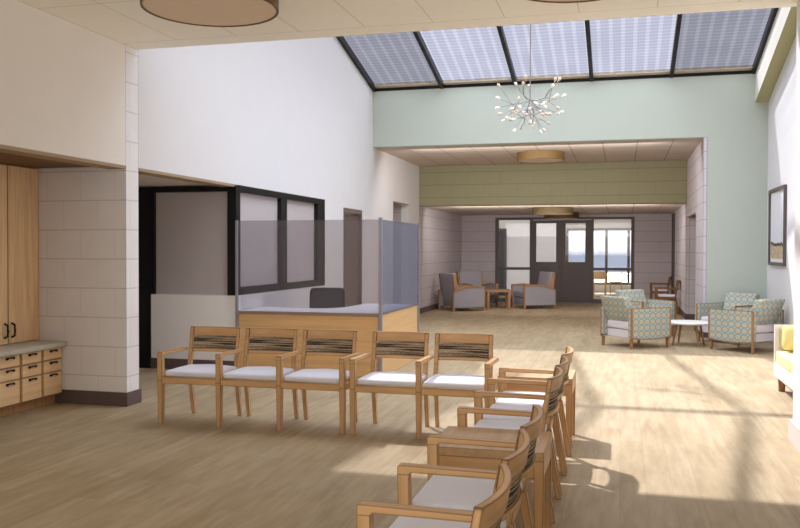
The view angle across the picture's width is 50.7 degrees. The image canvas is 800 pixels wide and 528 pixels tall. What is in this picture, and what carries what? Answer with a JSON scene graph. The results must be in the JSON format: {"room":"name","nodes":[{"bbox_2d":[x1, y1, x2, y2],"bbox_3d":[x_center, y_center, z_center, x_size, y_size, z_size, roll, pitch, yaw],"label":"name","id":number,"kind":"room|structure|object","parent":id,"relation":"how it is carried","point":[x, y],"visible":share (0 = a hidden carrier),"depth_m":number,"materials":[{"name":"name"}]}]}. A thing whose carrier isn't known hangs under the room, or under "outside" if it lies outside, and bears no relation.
{"room":"waiting room","nodes":[
{"label":"waiting room","id":0,"kind":"room"},
{"bbox_2d":[0,152,89,167],"bbox_3d":[-4.525,-1.037,7.891,2.630,0.100,2.200,0,1,15],"label":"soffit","id":1,"kind":"object","parent":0,"point":[5,158],"depth_m":8.25,"materials":[{"name":"brown wood"}]},
{"bbox_2d":[138,174,216,187],"bbox_3d":[-3.531,-1.115,12.075,2.830,0.119,6.400,0,1,15],"label":"ceiling","id":2,"kind":"structure","parent":0,"point":[144,181],"depth_m":10.86,"materials":[{"name":"beige paint"}]},
{"bbox_2d":[151,294,240,360],"bbox_3d":[-2.728,0.905,11.279,1.252,1.000,0.135,0,1,15],"label":"wall","id":3,"kind":"structure","parent":0,"point":[173,316],"depth_m":11.25,"materials":[{"name":"white paint"}]},
{"bbox_2d":[138,188,150,367],"bbox_3d":[-4.091,0.185,11.607,1.560,2.425,0.130,0,1,15],"label":"door","id":4,"kind":"structure","parent":3,"relation":"in","point":[143,193],"depth_m":11.37,"materials":[{"name":"black metal"}]},
{"bbox_2d":[151,358,233,368],"bbox_3d":[-2.741,1.337,11.212,1.265,0.140,0.015,0,1,15],"label":"baseboard","id":5,"kind":"structure","parent":3,"relation":"attached to","point":[169,363],"depth_m":11.26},
{"bbox_2d":[0,0,461,309],"bbox_3d":[-1.887,-1.521,12.361,0.200,5.820,29.400,0,1,15],"label":"wall","id":6,"kind":"structure","parent":0,"point":[295,116],"depth_m":11.34,"materials":[{"name":"paint"}]},
{"bbox_2d":[0,145,125,168],"bbox_3d":[-3.129,-0.964,7.629,0.204,0.030,2.000,0,1,15],"label":"trim","id":7,"kind":"structure","parent":6,"relation":"attached to","point":[3,148],"depth_m":7.60,"materials":[{"name":"brown wood"}]},
{"bbox_2d":[138,168,234,186],"bbox_3d":[-2.531,-1.001,9.909,0.204,0.030,2.245,0,1,15],"label":"trim","id":8,"kind":"structure","parent":6,"relation":"attached to","point":[140,171],"depth_m":9.76,"materials":[{"name":"beige wood"}]},
{"bbox_2d":[150,185,324,294],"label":"window","id":9,"kind":"structure","parent":6,"relation":"in","point":[281,236],"depth_m":11.34,"materials":[{"name":"glass"}]},
{"bbox_2d":[343,208,361,306],"bbox_3d":[-0.976,0.152,15.851,0.212,2.360,1.100,0,1,15],"label":"door","id":10,"kind":"structure","parent":6,"relation":"in","point":[352,218],"depth_m":15.97,"materials":[{"name":"paint"}]},
{"bbox_2d":[420,303,443,313],"bbox_3d":[-0.094,1.214,18.837,0.017,0.140,16.050,0,1,15],"label":"baseboard","id":11,"kind":"structure","parent":6,"relation":"attached to","point":[434,306],"depth_m":22.05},
{"bbox_2d":[393,205,400,303],"bbox_3d":[-1.190,-0.067,19.646,2.130,2.670,1.800,0,1,15],"label":"wall","id":12,"kind":"structure","parent":0,"point":[396,208],"depth_m":20.07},
{"bbox_2d":[0,292,799,527],"bbox_3d":[1.952,1.413,14.969,12.200,0.120,36.700,0,1,15],"label":"floor","id":13,"kind":"structure","parent":0,"point":[683,434],"depth_m":6.82,"materials":[{"name":"beige wood"}]},
{"bbox_2d":[0,354,19,416],"bbox_3d":[-3.971,1.160,8.102,0.582,0.592,0.315,0,1,15],"label":"base cabinet","id":14,"kind":"object","parent":13,"relation":"on","point":[9,365],"visible":0.98,"depth_m":8.05,"materials":[{"name":"brown wood"}]},
{"bbox_2d":[0,340,66,357],"bbox_3d":[-4.186,0.832,8.312,1.195,0.055,1.268,0,1,15],"label":"countertop","id":15,"kind":"structure","parent":14,"relation":"on","point":[35,345],"depth_m":8.34,"materials":[{"name":"stone"}]},
{"bbox_2d":[0,164,38,344],"bbox_3d":[-4.298,-0.094,8.425,0.891,1.790,1.078,0,1,15],"label":"tall cabinet","id":16,"kind":"object","parent":15,"relation":"on","point":[19,194],"visible":1,"depth_m":8.55,"materials":[{"name":"brown wood"}]},
{"bbox_2d":[14,351,41,413],"bbox_3d":[-3.891,1.155,8.408,0.582,0.592,0.315,0,1,15],"label":"base cabinet","id":17,"kind":"object","parent":13,"relation":"on","point":[30,363],"visible":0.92,"depth_m":8.32,"materials":[{"name":"brown wood"}]},
{"bbox_2d":[36,347,61,407],"bbox_3d":[-3.811,1.150,8.713,0.582,0.592,0.315,0,1,15],"label":"base cabinet","id":18,"kind":"object","parent":13,"relation":"on","point":[51,361],"visible":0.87,"depth_m":8.62,"materials":[{"name":"brown wood"}]},
{"bbox_2d":[34,45,138,392],"bbox_3d":[-3.735,-0.393,8.950,2.030,3.670,0.230,0,1,15],"label":"wall pier","id":19,"kind":"object","parent":13,"relation":"on","point":[89,216],"visible":0.52,"depth_m":8.71,"materials":[{"name":"white tile"}]},
{"bbox_2d":[55,389,141,406],"bbox_3d":[-3.729,1.372,8.979,2.047,0.140,0.267,0,1,15],"label":"baseboard","id":20,"kind":"object","parent":19,"relation":"attached to","point":[130,398],"visible":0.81,"depth_m":8.70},
{"bbox_2d":[157,326,360,434],"bbox_3d":[-1.277,1.042,7.801,1.803,0.850,0.601,0,1,15],"label":"chair","id":21,"kind":"object","parent":13,"relation":"on","point":[226,340],"visible":0.96,"depth_m":7.84,"materials":[{"name":"wood"}]},
{"bbox_2d":[165,364,236,377],"bbox_3d":[-1.853,0.996,7.909,0.524,0.067,0.450,0,1,15],"label":"seat cushion","id":22,"kind":"object","parent":21,"relation":"on","point":[189,370],"depth_m":7.75,"materials":[{"name":"fabric"}]},
{"bbox_2d":[223,366,294,380],"bbox_3d":[-1.287,0.999,7.760,0.524,0.067,0.450,0,1,15],"label":"seat cushion","id":23,"kind":"object","parent":21,"relation":"on","point":[251,373],"depth_m":7.60,"materials":[{"name":"fabric"}]},
{"bbox_2d":[284,369,349,383],"bbox_3d":[-0.722,1.003,7.612,0.524,0.067,0.450,0,1,15],"label":"seat cushion","id":24,"kind":"object","parent":21,"relation":"on","point":[318,376],"depth_m":7.45,"materials":[{"name":"fabric"}]},
{"bbox_2d":[235,218,382,371],"bbox_3d":[-1.180,0.417,10.760,1.980,2.000,0.042,0,1,15],"label":"glass screen","id":25,"kind":"object","parent":13,"relation":"on","point":[380,277],"visible":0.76,"depth_m":10.51,"materials":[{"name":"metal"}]},
{"bbox_2d":[309,288,344,307],"bbox_3d":[-1.003,0.863,12.246,0.562,1.060,0.608,0,1,1],"label":"office chair","id":26,"kind":"object","parent":13,"relation":"on","point":[319,297],"visible":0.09,"depth_m":12.01,"materials":[{"name":"black fabric"}]},
{"bbox_2d":[238,303,417,376],"bbox_3d":[-0.933,1.002,11.733,1.955,0.800,1.930,0,1,15],"label":"reception desk","id":27,"kind":"object","parent":13,"relation":"on","point":[362,318],"visible":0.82,"depth_m":10.87,"materials":[{"name":"brown wood"}]},
{"bbox_2d":[239,303,413,313],"bbox_3d":[-0.950,0.621,11.739,1.914,0.040,1.874,0,1,15],"label":"countertop","id":28,"kind":"structure","parent":27,"relation":"on","point":[366,308],"depth_m":11.31,"materials":[{"name":"white stone"}]},
{"bbox_2d":[418,223,419,331],"bbox_3d":[0.030,0.413,11.478,0.024,1.990,1.955,0,1,15],"label":"glass screen","id":29,"kind":"object","parent":13,"relation":"on","point":[418,223],"visible":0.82,"depth_m":12.40,"materials":[{"name":"glass"}]},
{"bbox_2d":[349,331,498,439],"bbox_3d":[0.230,1.051,7.406,1.218,0.850,0.601,0,1,15],"label":"chair","id":30,"kind":"object","parent":13,"relation":"on","point":[385,344],"visible":0.92,"depth_m":7.49,"materials":[{"name":"wood"}]},
{"bbox_2d":[357,371,426,386],"bbox_3d":[-0.064,1.007,7.439,0.524,0.067,0.450,0,1,15],"label":"seat cushion","id":31,"kind":"object","parent":30,"relation":"on","point":[389,378],"depth_m":7.28,"materials":[{"name":"fabric"}]},
{"bbox_2d":[423,374,484,389],"bbox_3d":[0.502,1.011,7.291,0.524,0.067,0.450,0,1,15],"label":"seat cushion","id":32,"kind":"object","parent":30,"relation":"on","point":[451,381],"depth_m":7.13,"materials":[{"name":"fabric"}]},
{"bbox_2d":[356,405,543,527],"bbox_3d":[0.209,1.119,3.352,0.601,0.850,1.803,0,1,15],"label":"chair","id":33,"kind":"object","parent":13,"relation":"on","point":[452,497],"visible":1,"depth_m":3.62,"materials":[{"name":"wood"}]},
{"bbox_2d":[389,516,506,527],"bbox_3d":[0.170,1.076,3.362,0.450,0.067,0.524,0,1,15],"label":"seat cushion","id":34,"kind":"object","parent":33,"relation":"on","point":[402,521],"depth_m":3.42,"materials":[{"name":"fabric"}]},
{"bbox_2d":[412,475,522,510],"bbox_3d":[0.318,1.067,3.928,0.450,0.067,0.524,0,1,15],"label":"seat cushion","id":35,"kind":"object","parent":33,"relation":"on","point":[441,491],"depth_m":3.86,"materials":[{"name":"fabric"}]},
{"bbox_2d":[438,272,484,311],"bbox_3d":[1.629,0.728,22.385,0.957,1.000,0.884,0,1,-25],"label":"lounge chair","id":36,"kind":"object","parent":13,"relation":"on","point":[450,293],"visible":1,"depth_m":22.07,"materials":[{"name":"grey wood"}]},
{"bbox_2d":[456,271,498,307],"bbox_3d":[2.175,0.702,23.995,0.884,1.000,0.957,0,1,-24],"label":"lounge chair","id":37,"kind":"object","parent":13,"relation":"on","point":[472,278],"visible":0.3,"depth_m":24.20,"materials":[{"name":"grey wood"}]},
{"bbox_2d":[439,426,551,527],"bbox_3d":[0.512,1.243,4.668,0.607,0.560,0.530,0,1,15],"label":"end table","id":38,"kind":"object","parent":13,"relation":"on","point":[452,455],"visible":0.64,"depth_m":4.45,"materials":[{"name":"brown wood"}]},
{"bbox_2d":[485,289,511,308],"bbox_3d":[2.673,0.957,23.147,0.680,0.520,0.680,0,1,0],"label":"side table","id":39,"kind":"object","parent":13,"relation":"on","point":[487,291],"visible":0.97,"depth_m":22.84,"materials":[{"name":"brown wood"}]},
{"bbox_2d":[457,346,573,522],"bbox_3d":[0.859,1.079,5.828,0.601,0.850,1.803,0,1,15],"label":"chair","id":40,"kind":"object","parent":13,"relation":"on","point":[511,409],"visible":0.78,"depth_m":5.59,"materials":[{"name":"wood"}]},
{"bbox_2d":[474,419,546,430],"bbox_3d":[0.671,1.045,5.272,0.450,0.067,0.524,0,1,15],"label":"seat cushion","id":41,"kind":"object","parent":40,"relation":"on","point":[480,423],"depth_m":5.38,"materials":[{"name":"fabric"}]},
{"bbox_2d":[483,404,542,421],"bbox_3d":[0.819,1.036,5.838,0.450,0.067,0.524,0,1,15],"label":"seat cushion","id":42,"kind":"object","parent":40,"relation":"on","point":[497,406],"depth_m":5.81,"materials":[{"name":"fabric"}]},
{"bbox_2d":[496,391,544,405],"bbox_3d":[0.968,1.026,6.404,0.450,0.067,0.524,0,1,15],"label":"seat cushion","id":43,"kind":"object","parent":40,"relation":"on","point":[499,400],"depth_m":6.22,"materials":[{"name":"fabric"}]},
{"bbox_2d":[511,271,555,308],"bbox_3d":[3.688,0.715,23.393,0.957,1.000,0.884,0,1,-17],"label":"lounge chair","id":44,"kind":"object","parent":13,"relation":"on","point":[542,293],"visible":1,"depth_m":23.08,"materials":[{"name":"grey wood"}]},
{"bbox_2d":[514,291,522,297],"bbox_3d":[3.623,0.836,23.375,0.720,0.160,0.740,0,1,-17],"label":"seat cushion","id":45,"kind":"object","parent":44,"relation":"on","point":[517,294],"depth_m":23.32,"materials":[{"name":"grey fabric"}]},
{"bbox_2d":[497,367,575,447],"bbox_3d":[1.166,1.202,7.163,0.607,0.560,0.550,0,1,15],"label":"end table","id":46,"kind":"object","parent":13,"relation":"on","point":[570,387],"visible":0.53,"depth_m":6.92,"materials":[{"name":"brown wood"}]},
{"bbox_2d":[593,271,605,295],"bbox_3d":[7.036,0.684,29.805,0.440,0.860,0.440,0,1,15],"label":"dining chair","id":47,"kind":"object","parent":13,"relation":"on","point":[597,274],"visible":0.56,"depth_m":29.59,"materials":[{"name":"brown wood"}]},
{"bbox_2d":[609,271,621,294],"bbox_3d":[7.758,0.676,30.390,0.440,0.860,0.440,0,1,15],"label":"dining chair","id":48,"kind":"object","parent":13,"relation":"on","point":[610,282],"visible":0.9,"depth_m":30.18,"materials":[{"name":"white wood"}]},
{"bbox_2d":[600,296,670,349],"bbox_3d":[3.883,0.952,14.088,0.921,0.840,0.780,0,1,-26],"label":"armchair","id":49,"kind":"object","parent":13,"relation":"on","point":[619,317],"visible":1,"depth_m":13.83,"materials":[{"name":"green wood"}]},
{"bbox_2d":[600,296,632,320],"bbox_3d":[3.606,0.734,13.950,0.304,0.400,0.580,0,1,-26],"label":"cushion","id":50,"kind":"object","parent":49,"relation":"on","point":[614,308],"depth_m":13.89,"materials":[{"name":"multicoloured fabric"}]},
{"bbox_2d":[608,319,627,329],"bbox_3d":[3.954,0.999,14.124,0.760,0.135,0.600,0,1,-26],"label":"seat cushion","id":51,"kind":"object","parent":49,"relation":"on","point":[613,324],"depth_m":13.98,"materials":[{"name":"white fabric"}]},
{"bbox_2d":[615,289,675,336],"bbox_3d":[4.583,0.922,15.964,0.780,0.840,0.921,0,1,-24],"label":"armchair","id":52,"kind":"object","parent":13,"relation":"on","point":[637,296],"visible":0.29,"depth_m":16.13,"materials":[{"name":"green fabric"}]},
{"bbox_2d":[615,289,647,307],"bbox_3d":[4.459,0.697,16.243,0.580,0.400,0.304,0,1,-24],"label":"cushion","id":53,"kind":"object","parent":52,"relation":"on","point":[634,294],"depth_m":16.22,"materials":[{"name":"multicoloured fabric"}]},
{"bbox_2d":[650,276,671,298],"bbox_3d":[7.477,0.784,24.218,0.601,0.850,0.633,0,1,15],"label":"chair","id":54,"kind":"object","parent":13,"relation":"on","point":[665,291],"visible":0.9,"depth_m":23.98,"materials":[{"name":"brown wood"}]},
{"bbox_2d":[655,280,679,314],"bbox_3d":[6.732,0.832,21.261,0.601,0.850,0.633,0,1,15],"label":"chair","id":55,"kind":"object","parent":13,"relation":"on","point":[657,296],"visible":1,"depth_m":21.01,"materials":[{"name":"brown wood"}]},
{"bbox_2d":[658,294,674,296],"bbox_3d":[6.692,0.789,21.271,0.450,0.067,0.524,0,1,15],"label":"seat cushion","id":56,"kind":"object","parent":55,"relation":"on","point":[659,295],"depth_m":21.04,"materials":[{"name":"fabric"}]},
{"bbox_2d":[671,320,707,346],"bbox_3d":[4.880,1.174,14.300,0.820,0.398,0.820,0,1,15],"label":"coffee table","id":57,"kind":"object","parent":13,"relation":"on","point":[676,323],"visible":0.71,"depth_m":14.22,"materials":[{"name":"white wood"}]},
{"bbox_2d":[696,292,759,344],"bbox_3d":[5.810,0.943,14.846,0.921,0.840,0.780,-1,1,-37],"label":"armchair","id":58,"kind":"object","parent":13,"relation":"on","point":[732,300],"visible":0.27,"depth_m":14.92,"materials":[{"name":"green fabric"}]},
{"bbox_2d":[701,316,707,320],"bbox_3d":[5.747,0.991,14.800,0.760,0.135,0.600,-1,1,-37],"label":"seat cushion","id":59,"kind":"object","parent":58,"relation":"on","point":[704,318],"depth_m":14.76,"materials":[{"name":"white fabric"}]},
{"bbox_2d":[723,292,759,309],"bbox_3d":[6.058,0.720,15.028,0.304,0.400,0.580,-1,1,-37],"label":"cushion","id":60,"kind":"object","parent":58,"relation":"on","point":[731,299],"depth_m":15.01,"materials":[{"name":"multicoloured fabric"}]},
{"bbox_2d":[708,299,784,353],"bbox_3d":[5.568,0.965,13.512,0.780,0.840,0.921,0,1,-32],"label":"armchair","id":61,"kind":"object","parent":13,"relation":"on","point":[741,325],"visible":0.94,"depth_m":13.26,"materials":[{"name":"green fabric"}]},
{"bbox_2d":[756,324,775,333],"bbox_3d":[5.527,1.011,13.580,0.600,0.135,0.760,0,1,-32],"label":"seat cushion","id":62,"kind":"object","parent":61,"relation":"on","point":[760,328],"depth_m":13.27,"materials":[{"name":"white fabric"}]},
{"bbox_2d":[751,299,784,324],"bbox_3d":[5.730,0.750,13.246,0.580,0.400,0.304,0,1,-32],"label":"cushion","id":63,"kind":"object","parent":61,"relation":"on","point":[767,311],"depth_m":13.16,"materials":[{"name":"fabric"}]},
{"bbox_2d":[774,325,792,391],"bbox_3d":[4.442,1.089,8.685,0.800,0.750,1.920,0,1,15],"label":"sofa","id":64,"kind":"object","parent":13,"relation":"on","point":[783,359],"visible":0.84,"depth_m":9.42,"materials":[{"name":"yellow fabric"}]},
{"bbox_2d":[776,351,792,372],"bbox_3d":[4.447,1.065,9.131,0.575,0.138,0.845,0,1,15],"label":"seat cushion","id":65,"kind":"object","parent":64,"relation":"on","point":[783,358],"depth_m":9.22,"materials":[{"name":"fabric"}]},
{"bbox_2d":[782,325,793,350],"bbox_3d":[4.480,0.836,9.436,0.414,0.304,0.221,0,1,9],"label":"throw pillow","id":66,"kind":"object","parent":64,"relation":"on","point":[787,330],"visible":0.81,"depth_m":9.40,"materials":[{"name":"yellow fabric"}]},
{"bbox_2d":[19,0,798,49],"bbox_3d":[-0.557,-2.222,2.395,7.820,0.220,11.220,0,1,15],"label":"ceiling","id":67,"kind":"structure","parent":0,"point":[125,22],"depth_m":7.46,"materials":[{"name":"beige paint"}]},
{"bbox_2d":[140,0,278,26],"bbox_3d":[-1.500,-2.100,6.687,1.070,0.170,1.070,0,1,15],"label":"ceiling light","id":68,"kind":"object","parent":67,"relation":"attached to","point":[209,13],"visible":1,"depth_m":6.77,"materials":[{"name":"brown wood"}]},
{"bbox_2d":[529,0,598,2],"bbox_3d":[1.247,-2.083,5.967,1.070,0.170,1.070,0,1,15],"label":"ceiling light","id":69,"kind":"object","parent":67,"relation":"attached to","point":[545,1],"visible":1,"depth_m":6.46,"materials":[{"name":"brown wood"}]},
{"bbox_2d":[540,0,587,1],"bbox_3d":[1.247,-2.011,5.968,1.038,0.014,1.038,0,1,15],"label":"diffuser","id":70,"kind":"object","parent":69,"relation":"attached to","point":[540,0],"depth_m":6.46,"materials":[{"name":"beige plastic"}]},
{"bbox_2d":[499,220,555,289],"bbox_3d":[3.666,-0.341,29.741,4.000,2.900,0.200,0,1,15],"label":"window","id":71,"kind":"structure","parent":0,"point":[518,231],"depth_m":29.46,"materials":[{"name":"glass"},{"name":"dark metal"}]},
{"bbox_2d":[499,229,506,295],"bbox_3d":[3.345,-0.068,29.804,0.850,2.350,0.250,0,1,15],"label":"door","id":72,"kind":"structure","parent":71,"relation":"in","point":[502,232],"depth_m":29.71,"materials":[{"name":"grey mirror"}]},
{"bbox_2d":[376,139,701,165],"bbox_3d":[3.100,-2.473,18.404,6.770,0.200,4.050,0,1,15],"label":"ceiling","id":73,"kind":"structure","parent":0,"point":[677,149],"depth_m":17.79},
{"bbox_2d":[517,150,564,162],"bbox_3d":[2.997,-2.281,17.995,1.000,0.170,1.000,0,1,15],"label":"ceiling light","id":74,"kind":"object","parent":73,"relation":"attached to","point":[534,156],"visible":1,"depth_m":17.63,"materials":[{"name":"brown wood"}]},
{"bbox_2d":[519,158,563,162],"bbox_3d":[2.997,-2.209,17.996,0.968,0.014,0.968,0,1,15],"label":"diffuser","id":75,"kind":"object","parent":74,"relation":"attached to","point":[523,160],"depth_m":17.97,"materials":[{"name":"beige plastic"}]},
{"bbox_2d":[419,160,686,205],"bbox_3d":[3.556,-1.913,20.274,6.310,0.980,0.180,0,1,15],"label":"wall","id":76,"kind":"structure","parent":0,"point":[631,182],"depth_m":20.15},
{"bbox_2d":[422,203,685,214],"bbox_3d":[4.345,-1.575,23.174,6.770,0.210,5.820,0,1,15],"label":"ceiling","id":77,"kind":"structure","parent":0,"point":[585,208],"depth_m":22.54,"materials":[{"name":"white paint"}]},
{"bbox_2d":[532,207,572,214],"bbox_3d":[3.920,-1.361,21.697,1.040,0.170,1.040,0,1,15],"label":"ceiling light","id":78,"kind":"object","parent":77,"relation":"attached to","point":[535,210],"visible":0.98,"depth_m":21.29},
{"bbox_2d":[535,213,567,214],"bbox_3d":[3.920,-1.289,21.698,1.008,0.014,1.008,0,1,15],"label":"diffuser","id":79,"kind":"object","parent":78,"relation":"attached to","point":[535,213],"depth_m":21.72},
{"bbox_2d":[544,212,578,218],"bbox_3d":[4.701,-1.408,24.593,1.000,0.170,1.000,0,1,15],"label":"ceiling light","id":80,"kind":"object","parent":77,"relation":"attached to","point":[575,215],"visible":0.77,"depth_m":24.22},
{"bbox_2d":[545,218,576,218],"bbox_3d":[4.701,-1.336,24.594,0.968,0.014,0.968,0,1,15],"label":"diffuser","id":81,"kind":"object","parent":80,"relation":"attached to","point":[545,218],"depth_m":24.73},
{"bbox_2d":[462,213,671,299],"bbox_3d":[5.043,-0.169,25.868,6.770,2.690,0.200,0,1,15],"label":"wall","id":82,"kind":"structure","parent":0,"point":[652,232],"depth_m":25.23,"materials":[{"name":"grey tile"}]},
{"bbox_2d":[495,217,633,302],"bbox_3d":[4.986,-0.122,25.789,4.160,2.600,0.142,0,1,15],"label":"door","id":83,"kind":"structure","parent":82,"relation":"in","point":[574,281],"depth_m":25.76,"materials":[{"name":"black metal"}]},
{"bbox_2d":[373,74,767,302],"bbox_3d":[3.148,-1.061,16.217,7.590,4.790,0.200,0,1,15],"label":"wall","id":84,"kind":"structure","parent":0,"point":[723,109],"depth_m":15.65,"materials":[{"name":"green paint"}]},
{"bbox_2d":[565,219,630,292],"bbox_3d":[9.027,-0.366,31.850,5.500,2.900,0.200,0,1,15],"label":"wall","id":85,"kind":"structure","parent":0,"point":[599,223],"depth_m":32.04,"materials":[{"name":"glass"},{"name":"dark metal"}]},
{"bbox_2d":[566,228,630,284],"bbox_3d":[7.615,-0.294,32.144,2.560,2.140,0.150,0,1,15],"label":"window","id":86,"kind":"structure","parent":85,"relation":"in","point":[606,230],"depth_m":32.01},
{"bbox_2d":[672,137,706,319],"bbox_3d":[6.827,-0.560,20.224,0.060,3.670,9.798,0,1,15],"label":"wall","id":87,"kind":"structure","parent":0,"point":[696,203],"depth_m":17.36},
{"bbox_2d":[671,213,674,300],"bbox_3d":[7.906,-0.121,24.290,0.130,2.660,1.200,0,1,15],"label":"door","id":88,"kind":"structure","parent":87,"relation":"in","point":[673,214],"depth_m":24.66,"materials":[{"name":"brown wood"}]},
{"bbox_2d":[678,306,701,337],"bbox_3d":[7.567,1.220,19.378,1.977,0.140,8.515,0,1,15],"label":"baseboard","id":89,"kind":"structure","parent":87,"relation":"attached to","point":[682,313],"depth_m":19.37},
{"bbox_2d":[689,217,695,313],"bbox_3d":[7.313,0.134,17.936,2.050,2.360,2.700,0,1,15],"label":"wall","id":90,"kind":"structure","parent":0,"point":[692,244],"depth_m":19.34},
{"bbox_2d":[766,36,795,324],"bbox_3d":[5.591,-1.482,10.917,0.200,5.820,8.800,0,1,15],"label":"wall","id":91,"kind":"structure","parent":0,"point":[782,101],"depth_m":13.55,"materials":[{"name":"paint"}]},
{"bbox_2d":[755,7,796,101],"bbox_3d":[5.420,-3.650,11.040,0.220,1.610,8.580,0,1,15],"label":"trim","id":92,"kind":"structure","parent":91,"relation":"attached to","point":[783,31],"depth_m":13.57,"materials":[{"name":"beige paint"}]},
{"bbox_2d":[768,184,786,265],"bbox_3d":[6.301,-0.624,14.126,0.045,1.300,1.470,0,1,15],"label":"framed picture","id":93,"kind":"object","parent":91,"relation":"attached to","point":[777,197],"visible":1,"depth_m":14.09},
{"bbox_2d":[771,193,782,258],"bbox_3d":[6.308,-0.624,14.124,0.006,1.070,1.240,0,1,15],"label":"print","id":94,"kind":"object","parent":93,"relation":"attached to","point":[776,198],"depth_m":14.16},
{"bbox_2d":[793,0,799,426],"bbox_3d":[2.477,-0.258,1.683,1.125,3.670,10.920,0,1,15],"label":"wall","id":95,"kind":"structure","parent":0,"point":[796,339],"depth_m":7.00,"materials":[{"name":"paint"}]},
{"bbox_2d":[788,419,799,451],"bbox_3d":[2.478,1.490,1.830,1.135,0.170,10.750,0,1,15],"label":"baseboard","id":96,"kind":"structure","parent":95,"relation":"attached to","point":[793,428],"depth_m":6.94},
{"label":"outside","id":97,"kind":"structure","parent":0,"visible":0},
{"bbox_2d":[594,273,630,282],"bbox_3d":[13.748,1.173,52.453,80.000,0.150,41.600,0,1,15],"label":"ground","id":98,"kind":"structure","parent":97,"point":[611,276],"depth_m":58.40,"materials":[{"name":"white concrete"}]},
{"bbox_3d":[0.842,-2.868,7.715,7.820,0.900,0.200,0,1,15],"label":"wall","id":99,"kind":"structure","parent":0,"visible":0},
{"bbox_2d":[336,8,777,91],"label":"window","id":100,"kind":"structure","parent":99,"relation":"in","point":[723,42],"depth_m":15.15,"materials":[{"name":"glass"}]},
{"bbox_2d":[495,24,565,133],"bbox_3d":[1.850,-3.087,11.965,0.940,2.461,0.960,-1,1,-41],"label":"chandelier","id":101,"kind":"object","parent":100,"relation":"hanging from","point":[514,110],"visible":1,"depth_m":11.97,"materials":[{"name":"glass"}]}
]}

